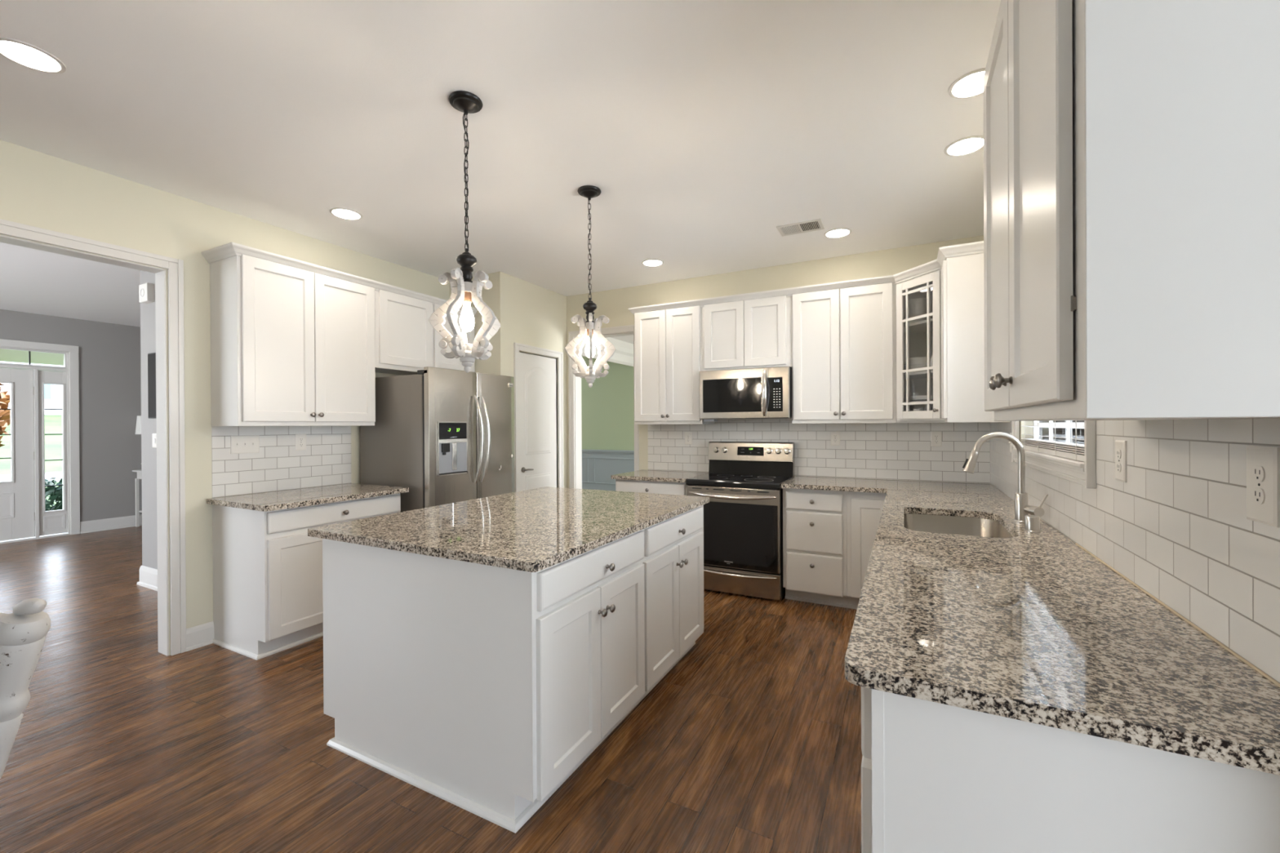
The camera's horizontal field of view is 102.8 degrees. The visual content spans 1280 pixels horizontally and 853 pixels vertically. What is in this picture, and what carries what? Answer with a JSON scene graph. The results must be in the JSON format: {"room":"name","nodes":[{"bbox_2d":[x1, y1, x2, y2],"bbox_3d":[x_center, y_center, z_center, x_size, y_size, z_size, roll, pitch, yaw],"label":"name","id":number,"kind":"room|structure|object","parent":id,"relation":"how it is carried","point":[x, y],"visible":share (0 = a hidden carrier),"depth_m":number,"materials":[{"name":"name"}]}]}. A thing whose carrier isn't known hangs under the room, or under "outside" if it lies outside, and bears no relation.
{"room":"kitchen","nodes":[
{"label":"kitchen","id":0,"kind":"room"},
{"bbox_2d":[0,309,142,521],"bbox_3d":[-7.010,-0.004,7.060,0.140,2.750,10.100,0,0,27],"label":"wall","id":1,"kind":"structure","parent":0,"point":[109,353],"depth_m":6.75,"materials":[{"name":"grey paint"}]},
{"bbox_2d":[0,368,35,541],"bbox_3d":[-7.605,0.330,5.832,0.050,2.035,0.912,0,0,27],"label":"door","id":2,"kind":"structure","parent":1,"relation":"in","point":[17,513],"depth_m":6.12,"materials":[{"name":"white paint"}]},
{"bbox_2d":[0,346,66,368],"bbox_3d":[-7.580,-0.828,5.888,0.050,0.210,1.323,0,0,27],"label":"window","id":3,"kind":"structure","parent":1,"relation":"in","point":[64,366],"depth_m":6.22,"materials":[{"name":"white paint"}]},
{"bbox_2d":[0,338,79,544],"bbox_3d":[-7.589,0.176,5.896,0.141,2.401,1.520,0,0,27],"label":"trim","id":4,"kind":"structure","parent":1,"relation":"attached to","point":[72,371],"depth_m":6.47,"materials":[{"name":"white paint"}]},
{"bbox_2d":[38,370,67,536],"bbox_3d":[-7.327,0.327,6.368,0.050,2.035,0.245,0,0,27],"label":"window","id":5,"kind":"structure","parent":1,"relation":"in","point":[53,522],"depth_m":6.35,"materials":[{"name":"white paint"}]},
{"bbox_2d":[80,514,142,533],"bbox_3d":[-6.560,1.292,7.740,0.026,0.150,2.690,0,0,27],"label":"baseboard","id":6,"kind":"structure","parent":1,"relation":"attached to","point":[93,526],"depth_m":6.78,"materials":[{"name":"white paint"}]},
{"bbox_2d":[140,270,157,569],"bbox_3d":[-3.460,-0.015,4.042,1.860,2.750,0.120,0,0,27],"label":"wall","id":7,"kind":"structure","parent":0,"point":[148,321],"depth_m":4.36,"materials":[{"name":"grey paint"}]},
{"bbox_2d":[138,282,154,303],"bbox_3d":[-4.158,-1.122,4.300,0.150,0.150,0.053,0,0,27],"label":"door chime","id":8,"kind":"object","parent":7,"relation":"attached to","point":[146,291],"visible":1,"depth_m":4.27,"materials":[{"name":"white plastic"}]},
{"bbox_2d":[136,565,157,591],"bbox_3d":[-3.473,1.279,4.039,1.889,0.162,0.149,0,0,27],"label":"baseboard","id":9,"kind":"structure","parent":7,"relation":"attached to","point":[148,575],"depth_m":4.33,"materials":[{"name":"white paint"}]},
{"bbox_2d":[147,352,155,418],"bbox_3d":[-3.634,-0.339,4.033,1.000,0.540,0.052,0,0,27],"label":"television","id":10,"kind":"object","parent":7,"relation":"attached to","point":[151,357],"visible":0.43,"depth_m":4.20,"materials":[{"name":"black plastic"}]},
{"bbox_2d":[151,433,156,448],"bbox_3d":[-4.026,0.118,4.251,0.110,0.120,0.029,0,0,27],"label":"light switch","id":11,"kind":"object","parent":7,"relation":"attached to","point":[153,435],"visible":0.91,"depth_m":4.24,"materials":[{"name":"white plastic"}]},
{"bbox_2d":[0,139,449,655],"bbox_3d":[-3.185,-0.012,2.416,0.122,2.750,7.964,0,0,27],"label":"wall","id":12,"kind":"structure","parent":0,"point":[38,189],"depth_m":3.12,"materials":[{"name":"beige paint"}]},
{"bbox_2d":[0,218,186,656],"bbox_3d":[-3.475,0.186,1.828,0.146,2.361,2.895,0,0,27],"label":"trim","id":13,"kind":"structure","parent":12,"relation":"attached to","point":[175,267],"depth_m":3.04,"materials":[{"name":"white paint"}]},
{"bbox_2d":[186,621,213,651],"bbox_3d":[-2.716,1.294,3.152,0.026,0.130,0.145,0,0,27],"label":"baseboard","id":14,"kind":"structure","parent":12,"relation":"attached to","point":[202,635],"depth_m":3.15,"materials":[{"name":"white paint"}]},
{"bbox_2d":[211,426,351,497],"bbox_3d":[-2.489,0.222,3.623,0.004,0.452,0.911,0,0,27],"label":"tile backsplash","id":15,"kind":"structure","parent":12,"relation":"attached to","point":[326,460],"depth_m":3.57,"materials":[{"name":"white tile"}]},
{"bbox_2d":[230,435,259,453],"bbox_3d":[-2.606,0.119,3.375,0.016,0.118,0.165,0,0,27],"label":"light switch","id":16,"kind":"object","parent":15,"relation":"attached to","point":[238,444],"visible":1,"depth_m":3.37,"materials":[{"name":"white plastic"}]},
{"bbox_2d":[295,434,306,450],"bbox_3d":[-2.449,0.113,3.688,0.009,0.118,0.073,0,0,27],"label":"wall outlet","id":17,"kind":"object","parent":15,"relation":"attached to","point":[300,439],"visible":1,"depth_m":3.69,"materials":[{"name":"white plastic"}]},
{"bbox_2d":[298,437,303,446],"bbox_3d":[-2.446,0.113,3.687,0.004,0.066,0.034,0,0,27],"label":"socket","id":18,"kind":"object","parent":17,"relation":"attached to","point":[300,439],"depth_m":3.69,"materials":[{"name":"white plastic"}]},
{"bbox_2d":[209,253,375,426],"bbox_3d":[-2.331,-0.524,3.523,0.376,1.040,0.893,0,0,27],"label":"upper cabinet","id":19,"kind":"object","parent":12,"relation":"attached to","point":[291,346],"visible":1,"depth_m":3.31,"materials":[{"name":"white paint"}]},
{"bbox_2d":[200,242,477,315],"bbox_3d":[-2.116,-1.061,3.957,0.368,0.059,1.952,0,0,27],"label":"crown molding","id":20,"kind":"structure","parent":12,"relation":"attached to","point":[231,249],"depth_m":3.39,"materials":[{"name":"white paint"}]},
{"bbox_2d":[374,289,475,375],"bbox_3d":[-1.908,-0.748,4.378,0.342,0.600,1.015,0,0,27],"label":"upper cabinet","id":21,"kind":"object","parent":12,"relation":"attached to","point":[406,341],"visible":0.56,"depth_m":4.11,"materials":[{"name":"white paint"}]},
{"bbox_2d":[0,525,862,852],"bbox_3d":[-1.977,1.404,3.732,12.150,0.100,11.700,0,0,27],"label":"floor","id":22,"kind":"structure","parent":0,"point":[751,741],"depth_m":2.11,"materials":[{"name":"brown wood"}]},
{"bbox_2d":[0,598,50,778],"bbox_3d":[-1.845,0.901,1.117,0.654,0.920,0.469,0,0,0],"label":"dining chair","id":23,"kind":"object","parent":22,"relation":"on","point":[23,632],"visible":1,"depth_m":1.29,"materials":[{"name":"white wood"}]},
{"bbox_2d":[132,469,142,526],"bbox_3d":[-6.608,0.981,7.251,0.312,0.775,0.800,0,0,27],"label":"console table","id":24,"kind":"object","parent":22,"relation":"on","point":[139,472],"visible":0.15,"depth_m":6.97,"materials":[{"name":"white paint"}]},
{"bbox_2d":[135,415,141,434],"bbox_3d":[-6.723,0.224,7.048,0.350,0.740,0.350,0,0,27],"label":"table lamp","id":25,"kind":"object","parent":24,"relation":"on","point":[138,428],"visible":0.09,"depth_m":6.89,"materials":[{"name":"white ceramic"}]},
{"bbox_2d":[212,493,400,660],"bbox_3d":[-2.203,0.918,3.462,0.652,0.876,0.908,0,0,27],"label":"base cabinet","id":26,"kind":"object","parent":22,"relation":"on","point":[268,596],"visible":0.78,"depth_m":3.09,"materials":[{"name":"white paint"}]},
{"bbox_2d":[205,483,408,511],"bbox_3d":[-2.194,0.464,3.453,0.674,0.032,0.943,0,0,27],"label":"countertop","id":27,"kind":"structure","parent":26,"relation":"on","point":[295,498],"depth_m":3.27,"materials":[{"name":"stone"}]},
{"bbox_2d":[360,366,514,511],"bbox_3d":[-1.626,0.458,4.256,0.877,1.785,0.912,0,0,27],"label":"refrigerator","id":28,"kind":"object","parent":22,"relation":"on","point":[444,435],"visible":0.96,"depth_m":3.90,"materials":[{"name":"grey metal"}]},
{"bbox_2d":[322,504,703,833],"bbox_3d":[-0.473,0.911,2.651,1.202,0.876,1.647,0,0,27],"label":"kitchen island","id":29,"kind":"object","parent":22,"relation":"on","point":[482,689],"visible":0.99,"depth_m":1.94,"materials":[{"name":"white paint"}]},
{"bbox_2d":[307,486,709,572],"bbox_3d":[-0.514,0.457,2.693,1.259,0.032,1.683,0,0,27],"label":"island countertop","id":30,"kind":"structure","parent":29,"relation":"on","point":[535,530],"depth_m":2.28,"materials":[{"name":"stone"}]},
{"bbox_2d":[615,479,687,495],"bbox_3d":[0.213,0.902,4.652,0.698,0.876,0.629,0,0,27],"label":"base cabinet","id":31,"kind":"object","parent":22,"relation":"on","point":[629,486],"visible":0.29,"depth_m":4.39,"materials":[{"name":"white paint"}]},
{"bbox_2d":[610,470,708,482],"bbox_3d":[0.200,0.448,4.659,0.721,0.032,0.625,0,0,27],"label":"countertop","id":32,"kind":"structure","parent":31,"relation":"on","point":[641,475],"depth_m":4.51,"materials":[{"name":"stone"}]},
{"bbox_2d":[685,441,795,600],"bbox_3d":[0.848,0.738,4.280,0.762,1.200,0.675,0,0,27],"label":"electric range","id":33,"kind":"object","parent":22,"relation":"on","point":[743,516],"visible":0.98,"depth_m":4.04,"materials":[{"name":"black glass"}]},
{"bbox_2d":[685,473,794,489],"bbox_3d":[0.849,0.455,4.285,0.762,0.050,0.582,0,0,27],"label":"cooktop","id":34,"kind":"object","parent":33,"relation":"in","point":[708,481],"depth_m":4.13,"materials":[{"name":"black glass"}]},
{"bbox_2d":[782,488,848,608],"bbox_3d":[1.415,0.898,4.030,0.455,0.876,0.629,0,0,27],"label":"base cabinet","id":35,"kind":"object","parent":22,"relation":"on","point":[815,531],"visible":0.98,"depth_m":3.78,"materials":[{"name":"white paint"}]},
{"bbox_2d":[846,491,886,609],"bbox_3d":[1.753,0.896,3.874,0.288,0.876,0.595,0,0,27],"label":"base cabinet","id":36,"kind":"object","parent":22,"relation":"on","point":[864,509],"visible":0.4,"depth_m":3.64,"materials":[{"name":"white paint"}]},
{"bbox_2d":[861,686,1279,852],"bbox_3d":[0.784,0.909,1.024,0.665,0.876,0.470,0,0,27],"label":"base cabinet","id":37,"kind":"object","parent":22,"relation":"on","point":[936,777],"visible":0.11,"depth_m":0.83,"materials":[{"name":"white paint"}]},
{"bbox_2d":[449,273,492,373],"bbox_3d":[-1.563,-0.026,4.833,0.538,2.750,0.100,0,0,27],"label":"wall","id":38,"kind":"structure","parent":0,"point":[481,366],"depth_m":4.71,"materials":[{"name":"beige paint"}]},
{"bbox_2d":[0,0,1000,344],"bbox_3d":[-1.991,-1.456,3.724,12.150,0.120,11.700,0,0,27],"label":"ceiling","id":39,"kind":"structure","parent":0,"point":[703,129],"depth_m":2.35,"materials":[{"name":"white paint"}]},
{"bbox_2d":[0,36,66,73],"bbox_3d":[-2.290,-1.384,1.913,0.188,0.012,0.188,0,0,27],"label":"recessed light","id":40,"kind":"object","parent":39,"relation":"in","point":[28,54],"visible":1,"depth_m":1.91,"materials":[{"name":"white paint"}]},
{"bbox_2d":[329,207,362,219],"bbox_3d":[-1.926,-1.389,3.348,0.188,0.012,0.188,0,0,27],"label":"recessed light","id":41,"kind":"object","parent":39,"relation":"in","point":[344,213],"visible":1,"depth_m":3.33,"materials":[{"name":"white paint"}]},
{"bbox_2d":[428,90,500,373],"bbox_3d":[-0.734,-0.815,2.189,0.288,1.168,0.302,0,0,27],"label":"pendant light","id":42,"kind":"object","parent":39,"relation":"hanging from","point":[463,291],"visible":1,"depth_m":2.17,"materials":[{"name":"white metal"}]},
{"bbox_2d":[462,291,471,303],"bbox_3d":[-0.744,-0.554,2.196,0.038,0.047,0.038,0,0,9],"label":"socket","id":43,"kind":"object","parent":42,"relation":"attached to","point":[468,295],"depth_m":2.18,"materials":[{"name":"white wood"}]},
{"bbox_2d":[564,185,616,387],"bbox_3d":[-0.297,-0.817,3.025,0.302,1.172,0.288,0,0,-8],"label":"pendant light","id":44,"kind":"object","parent":39,"relation":"hanging from","point":[590,328],"visible":1,"depth_m":3.02,"materials":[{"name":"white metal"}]},
{"bbox_2d":[586,328,593,337],"bbox_3d":[-0.297,-0.554,3.039,0.038,0.047,0.038,0,0,-8],"label":"socket","id":45,"kind":"object","parent":44,"relation":"attached to","point":[587,329],"depth_m":3.03,"materials":[{"name":"white wood"}]},
{"bbox_2d":[641,258,663,266],"bbox_3d":[0.110,-1.403,4.388,0.188,0.012,0.188,0,0,27],"label":"recessed light","id":46,"kind":"object","parent":39,"relation":"in","point":[652,262],"visible":1,"depth_m":4.37,"materials":[{"name":"white paint"}]},
{"bbox_2d":[776,218,824,236],"bbox_3d":[1.138,-1.408,3.620,0.300,0.008,0.200,0,0,27],"label":"ceiling vent","id":47,"kind":"object","parent":39,"relation":"in","point":[814,224],"visible":1,"depth_m":3.61,"materials":[{"name":"white metal"}]},
{"bbox_2d":[823,227,851,238],"bbox_3d":[1.443,-1.408,3.727,0.188,0.012,0.188,0,0,27],"label":"recessed light","id":48,"kind":"object","parent":39,"relation":"in","point":[840,232],"visible":1,"depth_m":3.71,"materials":[{"name":"white paint"}]},
{"bbox_2d":[943,135,983,156],"bbox_3d":[1.638,-1.406,2.568,0.188,0.012,0.188,0,0,27],"label":"recessed light","id":49,"kind":"object","parent":39,"relation":"in","point":[964,145],"visible":0.93,"depth_m":2.56,"materials":[{"name":"white paint"}]},
{"bbox_2d":[947,67,985,98],"bbox_3d":[1.374,-1.403,2.096,0.188,0.012,0.188,0,0,27],"label":"recessed light","id":50,"kind":"object","parent":39,"relation":"in","point":[971,82],"visible":0.74,"depth_m":2.10,"materials":[{"name":"white paint"}]},
{"bbox_2d":[491,271,567,488],"bbox_3d":[-1.069,-0.029,5.095,0.100,2.750,1.019,0,0,27],"label":"wall","id":51,"kind":"structure","parent":0,"point":[528,313],"depth_m":4.96,"materials":[{"name":"beige paint"}]},
{"bbox_2d":[519,351,557,491],"bbox_3d":[-1.009,0.313,5.115,0.079,2.045,0.613,0,0,27],"label":"door","id":52,"kind":"structure","parent":51,"relation":"in","point":[537,374],"depth_m":5.09,"materials":[{"name":"white paint"}]},
{"bbox_2d":[513,342,563,492],"bbox_3d":[-1.039,0.280,5.125,0.122,2.131,0.749,0,0,27],"label":"trim","id":53,"kind":"structure","parent":51,"relation":"attached to","point":[517,346],"depth_m":4.98,"materials":[{"name":"white paint"}]},
{"bbox_2d":[581,355,634,450],"bbox_3d":[1.393,-0.501,8.464,7.700,1.850,0.120,0,0,27],"label":"wall","id":54,"kind":"structure","parent":0,"point":[607,406],"depth_m":9.41,"materials":[{"name":"green paint"}]},
{"bbox_2d":[581,337,633,366],"bbox_3d":[-0.814,-1.237,7.620,0.160,0.350,3.400,0,0,27],"label":"trim","id":55,"kind":"structure","parent":54,"relation":"attached to","point":[624,353],"depth_m":8.55,"materials":[{"name":"white paint"}]},
{"bbox_2d":[582,449,634,491],"bbox_3d":[1.389,0.874,8.445,7.700,0.900,0.170,0,0,27],"label":"wainscoting","id":56,"kind":"structure","parent":54,"relation":"attached to","point":[597,465],"depth_m":9.44,"materials":[{"name":"grey paint"}]},
{"bbox_2d":[566,235,983,488],"bbox_3d":[0.704,-0.038,4.819,4.578,2.750,0.120,0,0,27],"label":"wall","id":57,"kind":"structure","parent":0,"point":[614,304],"depth_m":4.63,"materials":[{"name":"beige paint"}]},
{"bbox_2d":[568,324,639,488],"bbox_3d":[-0.360,0.161,5.357,0.839,2.361,0.144,0,0,27],"label":"trim","id":58,"kind":"structure","parent":57,"relation":"attached to","point":[574,382],"depth_m":5.48,"materials":[{"name":"white paint"}]},
{"bbox_2d":[634,305,714,424],"bbox_3d":[0.309,-0.540,4.738,0.668,1.040,0.376,0,0,27],"label":"upper cabinet","id":59,"kind":"object","parent":57,"relation":"attached to","point":[668,343],"visible":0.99,"depth_m":4.59,"materials":[{"name":"white paint"}]},
{"bbox_2d":[702,295,791,371],"bbox_3d":[0.951,-0.771,4.424,0.763,0.583,0.342,0,0,27],"label":"upper cabinet","id":60,"kind":"object","parent":57,"relation":"attached to","point":[757,333],"visible":0.81,"depth_m":4.26,"materials":[{"name":"white paint"}]},
{"bbox_2d":[699,366,791,421],"bbox_3d":[0.923,-0.262,4.365,0.757,0.432,0.475,0,0,27],"label":"microwave","id":61,"kind":"object","parent":60,"relation":"attached to","point":[762,393],"visible":0.99,"depth_m":4.20,"materials":[{"name":"silver metal"}]},
{"bbox_2d":[628,240,983,315],"bbox_3d":[1.137,-1.077,4.059,2.962,0.059,0.500,0,0,39],"label":"crown molding","id":62,"kind":"structure","parent":57,"relation":"attached to","point":[976,247],"depth_m":3.91,"materials":[{"name":"white paint"}]},
{"bbox_2d":[647,418,990,483],"bbox_3d":[1.333,0.181,4.425,2.824,0.492,0.004,0,0,27],"label":"tile backsplash","id":63,"kind":"structure","parent":57,"relation":"attached to","point":[871,451],"depth_m":4.21,"materials":[{"name":"white tile"}]},
{"bbox_2d":[684,431,692,444],"bbox_3d":[0.461,0.113,4.869,0.073,0.118,0.009,0,0,27],"label":"wall outlet","id":64,"kind":"object","parent":63,"relation":"attached to","point":[688,435],"visible":1,"depth_m":4.87,"materials":[{"name":"white plastic"}]},
{"bbox_2d":[831,431,839,445],"bbox_3d":[1.631,0.099,4.263,0.073,0.118,0.009,0,0,27],"label":"wall outlet","id":65,"kind":"object","parent":63,"relation":"attached to","point":[835,435],"visible":1,"depth_m":4.26,"materials":[{"name":"white plastic"}]},
{"bbox_2d":[833,434,837,442],"bbox_3d":[1.630,0.099,4.261,0.034,0.066,0.004,0,0,27],"label":"socket","id":66,"kind":"object","parent":65,"relation":"attached to","point":[835,436],"depth_m":4.26,"materials":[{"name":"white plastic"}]},
{"bbox_2d":[930,431,942,446],"bbox_3d":[2.280,0.097,3.928,0.073,0.118,0.009,0,0,27],"label":"wall outlet","id":67,"kind":"object","parent":63,"relation":"attached to","point":[935,436],"visible":1,"depth_m":3.92,"materials":[{"name":"white plastic"}]},
{"bbox_2d":[933,435,938,443],"bbox_3d":[2.279,0.097,3.926,0.034,0.066,0.004,0,0,27],"label":"socket","id":68,"kind":"object","parent":67,"relation":"attached to","point":[935,437],"depth_m":3.93,"materials":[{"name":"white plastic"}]},
{"bbox_2d":[791,282,897,423],"bbox_3d":[1.619,-0.545,4.061,0.755,1.040,0.376,0,0,27],"label":"upper cabinet","id":69,"kind":"object","parent":57,"relation":"attached to","point":[844,340],"visible":0.98,"depth_m":3.91,"materials":[{"name":"white paint"}]},
{"bbox_2d":[994,421,1073,542],"bbox_3d":[1.822,-0.036,2.139,0.140,2.750,3.614,0,0,27],"label":"wall","id":70,"kind":"structure","parent":0,"point":[1028,430],"depth_m":2.77,"materials":[{"name":"beige paint"}]},
{"bbox_2d":[896,268,994,422],"bbox_3d":[2.165,-0.547,3.637,0.604,1.040,0.622,0,0,27],"label":"upper cabinet","id":71,"kind":"object","parent":70,"relation":"attached to","point":[922,338],"visible":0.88,"depth_m":3.66,"materials":[{"name":"white paint"}]},
{"bbox_2d":[908,297,926,324],"bbox_3d":[2.051,-0.841,3.776,0.140,0.192,0.140,0,0,27],"label":"ceramic pot","id":72,"kind":"object","parent":71,"relation":"on","point":[917,306],"visible":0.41,"depth_m":3.72,"materials":[{"name":"white"}]},
{"bbox_2d":[904,318,933,333],"bbox_3d":[2.165,-0.736,3.642,0.560,0.018,0.562,0,0,27],"label":"shelf","id":73,"kind":"object","parent":71,"relation":"attached to","point":[918,327],"depth_m":3.76,"materials":[{"name":"white paint"}]},
{"bbox_2d":[904,369,933,378],"bbox_3d":[2.167,-0.381,3.643,0.560,0.018,0.562,0,0,27],"label":"shelf","id":74,"kind":"object","parent":71,"relation":"attached to","point":[919,375],"depth_m":3.69,"materials":[{"name":"white paint"}]},
{"bbox_2d":[909,356,931,372],"bbox_3d":[2.060,-0.448,3.756,0.150,0.115,0.150,0,0,27],"label":"serving bowl","id":75,"kind":"object","parent":71,"relation":"on","point":[917,362],"visible":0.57,"depth_m":3.70,"materials":[{"name":"white ceramic"}]},
{"bbox_2d":[909,395,933,410],"bbox_3d":[2.115,-0.135,3.755,0.237,0.178,0.237,0,0,27],"label":"cake stand","id":76,"kind":"object","parent":71,"relation":"in","point":[924,397],"visible":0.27,"depth_m":3.71,"materials":[{"name":"white ceramic"}]},
{"bbox_2d":[930,355,933,366],"bbox_3d":[2.083,-0.461,3.553,0.024,0.135,0.136,0,0,-23],"label":"dinner plate","id":77,"kind":"object","parent":71,"relation":"on","point":[931,357],"visible":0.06,"depth_m":3.60,"materials":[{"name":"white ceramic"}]},
{"bbox_2d":[940,253,1009,422],"bbox_3d":[2.096,-0.546,3.209,0.340,1.040,0.232,0,0,27],"label":"upper cabinet","id":78,"kind":"object","parent":70,"relation":"attached to","point":[962,277],"visible":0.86,"depth_m":3.13,"materials":[{"name":"white paint"}]},
{"bbox_2d":[1011,420,1096,488],"bbox_3d":[1.835,-0.314,2.250,0.130,1.032,1.317,0,0,27],"label":"window","id":79,"kind":"structure","parent":70,"relation":"in","point":[1084,473],"depth_m":2.07,"materials":[{"name":"white paint"}]},
{"bbox_2d":[1019,420,1084,462],"bbox_3d":[1.814,-0.319,2.243,0.065,0.880,1.161,0,0,27],"label":"window blind","id":80,"kind":"object","parent":79,"relation":"attached to","point":[1071,451],"visible":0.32,"depth_m":2.12,"materials":[{"name":"white plastic"}]},
{"bbox_2d":[983,0,1279,421],"bbox_3d":[0.975,-0.534,1.080,0.381,1.040,0.872,0,0,27],"label":"upper cabinet","id":81,"kind":"object","parent":70,"relation":"attached to","point":[1131,148],"visible":1,"depth_m":0.73,"materials":[{"name":"white paint"}]},
{"bbox_2d":[989,417,1279,683],"bbox_3d":[1.761,0.199,2.175,0.004,0.464,3.609,0,0,27],"label":"tile backsplash","id":82,"kind":"structure","parent":70,"relation":"attached to","point":[1179,529],"depth_m":1.16,"materials":[{"name":"white tile"}]},
{"bbox_2d":[1008,432,1012,453],"bbox_3d":[2.174,0.097,2.997,0.016,0.118,0.073,0,0,27],"label":"light switch","id":83,"kind":"object","parent":82,"relation":"attached to","point":[1010,442],"visible":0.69,"depth_m":2.99,"materials":[{"name":"white plastic"}]},
{"bbox_2d":[1115,440,1127,482],"bbox_3d":[1.396,0.099,1.485,0.009,0.118,0.073,0,0,27],"label":"wall outlet","id":84,"kind":"object","parent":82,"relation":"attached to","point":[1121,448],"visible":1,"depth_m":1.47,"materials":[{"name":"white plastic"}]},
{"bbox_2d":[1115,448,1121,472],"bbox_3d":[1.394,0.099,1.486,0.004,0.066,0.034,0,0,27],"label":"socket","id":85,"kind":"object","parent":84,"relation":"attached to","point":[1118,451],"depth_m":1.48,"materials":[{"name":"white plastic"}]},
{"bbox_2d":[1246,445,1279,527],"bbox_3d":[1.093,0.102,0.899,0.009,0.135,0.086,0,0,27],"label":"wall outlet","id":86,"kind":"object","parent":82,"relation":"attached to","point":[1263,463],"visible":1,"depth_m":0.89,"materials":[{"name":"white plastic"}]},
{"bbox_2d":[1252,465,1265,503],"bbox_3d":[1.091,0.102,0.900,0.004,0.066,0.034,0,0,27],"label":"socket","id":87,"kind":"object","parent":86,"relation":"attached to","point":[1258,471],"depth_m":0.90,"materials":[{"name":"white plastic"}]},
{"bbox_3d":[1.482,0.902,2.371,0.665,0.876,1.355,0,0,27],"label":"base cabinet","id":88,"kind":"object","parent":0,"visible":0},
{"bbox_2d":[781,475,1279,775],"bbox_3d":[1.161,0.449,2.524,1.384,0.032,3.533,0,0,27],"label":"countertop","id":89,"kind":"structure","parent":88,"relation":"on","point":[1033,628],"depth_m":1.04,"materials":[{"name":"stone"}]},
{"bbox_2d":[903,513,1013,537],"bbox_3d":[1.442,0.568,2.345,0.436,0.209,0.733,0,0,27],"label":"sink","id":90,"kind":"object","parent":89,"relation":"in","point":[944,524],"visible":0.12,"depth_m":2.64,"materials":[{"name":"silver metal"}]},
{"bbox_2d":[962,431,1048,523],"bbox_3d":[1.635,0.228,2.298,0.305,0.406,0.116,0,0,20],"label":"kitchen faucet","id":91,"kind":"object","parent":89,"relation":"on","point":[1022,508],"visible":0.94,"depth_m":2.29,"materials":[{"name":"silver metal"}]},
{"bbox_2d":[1023,515,1040,533],"bbox_3d":[1.611,0.400,2.096,0.055,0.064,0.055,0,0,27],"label":"air gap cap","id":92,"kind":"object","parent":89,"relation":"on","point":[1032,522],"visible":1,"depth_m":2.08,"materials":[{"name":"silver metal"}]},
{"bbox_2d":[1075,542,1279,687],"bbox_3d":[1.281,0.434,1.254,0.006,0.006,1.400,0,0,27],"label":"caulk line","id":93,"kind":"object","parent":89,"relation":"on","point":[1204,633],"visible":1,"depth_m":1.10,"materials":[{"name":"beige"}]},
{"label":"outside","id":94,"kind":"structure","parent":0,"visible":0},
{"bbox_2d":[0,414,62,474],"bbox_3d":[-41.148,0.829,32.549,46.990,3.300,70.000,0,0,27],"label":"hillside","id":95,"kind":"structure","parent":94,"point":[53,423],"depth_m":23.59,"materials":[{"name":"green plant"}]},
{"bbox_2d":[0,360,63,414],"bbox_3d":[-47.834,-4.806,35.978,7.000,8.000,20.000,0,0,27],"label":"sky","id":96,"kind":"structure","parent":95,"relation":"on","point":[52,393],"depth_m":37.70,"materials":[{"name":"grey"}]},
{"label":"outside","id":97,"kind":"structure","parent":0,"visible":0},
{"bbox_2d":[0,471,62,509],"bbox_3d":[-14.643,1.676,14.339,16.800,0.070,40.000,0,0,27],"label":"lawn","id":98,"kind":"structure","parent":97,"point":[54,472],"depth_m":17.69,"materials":[{"name":"green plant"}]},
{"bbox_2d":[0,382,10,447],"bbox_3d":[-13.088,0.159,9.511,1.923,2.970,1.848,0,0,27],"label":"autumn tree","id":99,"kind":"object","parent":98,"relation":"on","point":[5,415],"visible":0.86,"depth_m":10.01,"materials":[{"name":"brown plant"}]},
{"bbox_2d":[0,472,62,481],"bbox_3d":[-18.996,1.649,16.590,4.000,0.014,40.000,0,0,27],"label":"driveway","id":100,"kind":"structure","parent":98,"relation":"on","point":[58,477],"depth_m":16.56,"materials":[{"name":"grey concrete"}]},
{"bbox_2d":[44,477,62,511],"bbox_3d":[-9.136,1.235,7.891,0.914,0.898,0.848,0,0,27],"label":"shrub","id":101,"kind":"object","parent":98,"relation":"on","point":[55,492],"visible":0.16,"depth_m":7.80,"materials":[{"name":"green plant"}]},
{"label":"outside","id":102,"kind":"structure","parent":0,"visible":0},
{"bbox_2d":[0,349,63,365],"bbox_3d":[-8.886,-1.023,6.280,2.450,0.090,9.000,0,0,27],"label":"ceiling","id":103,"kind":"structure","parent":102,"point":[6,355],"depth_m":7.24,"materials":[{"name":"beige"}]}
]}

